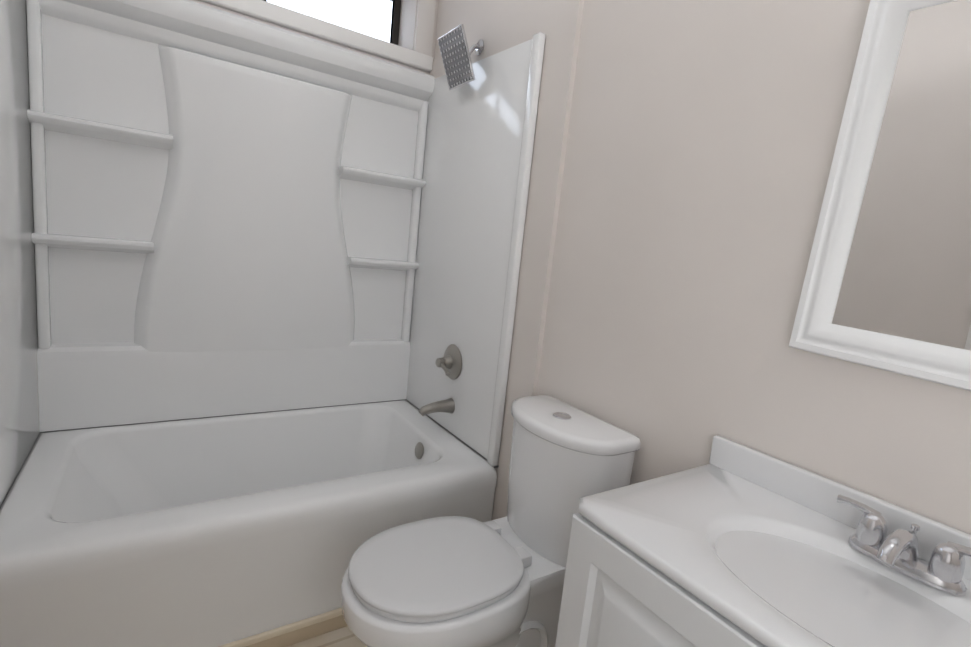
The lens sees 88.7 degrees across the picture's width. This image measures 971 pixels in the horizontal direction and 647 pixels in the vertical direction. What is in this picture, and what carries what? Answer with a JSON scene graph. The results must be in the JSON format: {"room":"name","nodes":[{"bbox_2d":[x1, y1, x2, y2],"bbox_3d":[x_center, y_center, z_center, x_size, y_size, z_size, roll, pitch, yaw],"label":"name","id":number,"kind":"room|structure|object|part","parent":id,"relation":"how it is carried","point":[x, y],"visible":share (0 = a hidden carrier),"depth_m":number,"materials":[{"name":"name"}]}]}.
{"room":"bathroom","nodes":[
{"label":"bathroom","id":0,"kind":"room"},
{"bbox_2d":[199,0,438,69],"bbox_3d":[-1.057,-0.454,2.295,1.824,2.630,0.270,0,10,-34],"label":"wall","id":1,"kind":"structure","parent":0,"point":[408,16],"depth_m":2.45,"materials":[{"name":"paint"}]},
{"bbox_2d":[190,0,435,74],"bbox_3d":[-0.875,-1.464,2.005,1.504,0.516,0.040,0,10,-34],"label":"window frame","id":2,"kind":"structure","parent":1,"relation":"in","point":[289,19],"depth_m":2.20,"materials":[{"name":"white wood"}]},
{"bbox_2d":[264,0,400,44],"bbox_3d":[-0.991,-1.516,2.195,1.298,0.331,0.053,0,10,-34],"label":"window","id":3,"kind":"structure","parent":1,"relation":"in","point":[379,19],"depth_m":2.45,"materials":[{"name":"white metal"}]},
{"bbox_2d":[287,626,366,646],"bbox_3d":[-0.340,1.173,1.208,1.824,0.100,3.420,0,10,-34],"label":"floor","id":4,"kind":"structure","parent":0,"point":[344,637],"depth_m":1.63,"materials":[{"name":"wood"}]},
{"bbox_2d":[0,0,545,646],"bbox_3d":[-0.760,-0.119,1.829,1.498,2.171,0.930,0,10,-34],"label":"tub","id":5,"kind":"object","parent":4,"relation":"on","point":[258,284],"visible":0.98,"depth_m":1.95,"materials":[{"name":"white plastic"}]},
{"bbox_2d":[246,615,347,646],"bbox_3d":[-0.614,1.008,1.603,1.504,0.050,0.012,0,10,-34],"label":"baseboard","id":6,"kind":"structure","parent":5,"relation":"attached to","point":[307,632],"depth_m":1.61,"materials":[{"name":"wood"}]},
{"bbox_2d":[218,608,342,646],"bbox_3d":[-0.609,0.973,1.597,1.504,0.022,0.015,0,10,-34],"label":"cap","id":7,"kind":"object","parent":6,"relation":"on","point":[266,635],"visible":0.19,"depth_m":1.57,"materials":[{"name":"wood"}]},
{"bbox_3d":[-0.223,0.372,2.206,0.159,0.072,0.072,0,10,-34],"label":"spout","id":8,"kind":"part","parent":5,"relation":"part of","materials":[{"name":"silver metal"}]},
{"bbox_2d":[341,395,640,646],"bbox_3d":[-0.029,0.691,1.405,0.749,0.852,0.422,0,10,-34],"label":"toilet","id":9,"kind":"object","parent":4,"relation":"on","point":[452,581],"visible":0.98,"depth_m":1.35,"materials":[{"name":"white ceramic"}]},
{"bbox_3d":[-0.134,0.649,1.326,0.444,0.018,0.364,0,10,-34],"label":"seat","id":10,"kind":"part","parent":9,"relation":"part of","materials":[{"name":"white plastic"}]},
{"bbox_3d":[-0.132,0.631,1.323,0.454,0.017,0.374,0,10,-34],"label":"seat lid","id":11,"kind":"part","parent":9,"relation":"part of","materials":[{"name":"white plastic"}]},
{"bbox_3d":[-0.121,0.884,1.386,0.575,0.458,0.394,0,10,-34],"label":"bowl","id":12,"kind":"part","parent":9,"relation":"part of","materials":[{"name":"white ceramic"}]},
{"bbox_3d":[0.210,0.505,1.522,0.215,0.381,0.400,0,10,-34],"label":"tank","id":13,"kind":"part","parent":9,"relation":"part of","materials":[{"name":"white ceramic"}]},
{"bbox_3d":[0.227,0.297,1.488,0.232,0.040,0.422,0,10,-34],"label":"tank lid","id":14,"kind":"part","parent":9,"relation":"part of","materials":[{"name":"white ceramic"}]},
{"bbox_2d":[555,435,970,646],"bbox_3d":[0.530,0.797,0.810,0.508,0.934,0.808,0,10,-34],"label":"bathroom vanity","id":15,"kind":"object","parent":4,"relation":"on","point":[733,544],"visible":1,"depth_m":0.85,"materials":[{"name":"white ceramic"}]},
{"bbox_3d":[0.354,0.792,0.693,0.019,0.714,0.792,0,10,-34],"label":"door","id":16,"kind":"part","parent":15,"relation":"part of","materials":[{"name":"white paint"}]},
{"bbox_2d":[836,494,970,596],"bbox_3d":[0.680,0.375,0.817,0.136,0.076,0.222,0,10,-34],"label":"faucet","id":17,"kind":"object","parent":15,"relation":"on","point":[898,553],"depth_m":0.81,"materials":[{"name":"silver metal"}]},
{"bbox_2d":[434,0,970,533],"bbox_3d":[0.528,-0.158,1.416,0.150,2.630,3.000,0,10,-34],"label":"wall","id":18,"kind":"structure","parent":0,"point":[702,140],"depth_m":1.23,"materials":[{"name":"paint"}]},
{"bbox_2d":[406,0,583,519],"bbox_3d":[-0.087,-0.120,2.191,0.020,2.200,1.075,0,10,-34],"label":"wall","id":19,"kind":"structure","parent":18,"relation":"attached to","point":[557,23],"depth_m":1.76,"materials":[{"name":"paint"}]},
{"bbox_2d":[789,0,970,390],"bbox_3d":[0.903,-0.213,0.684,0.030,0.736,0.801,0,10,-34],"label":"mirror","id":20,"kind":"object","parent":18,"relation":"attached to","point":[887,284],"visible":1,"depth_m":0.91,"materials":[{"name":"white mirror"}]}
]}

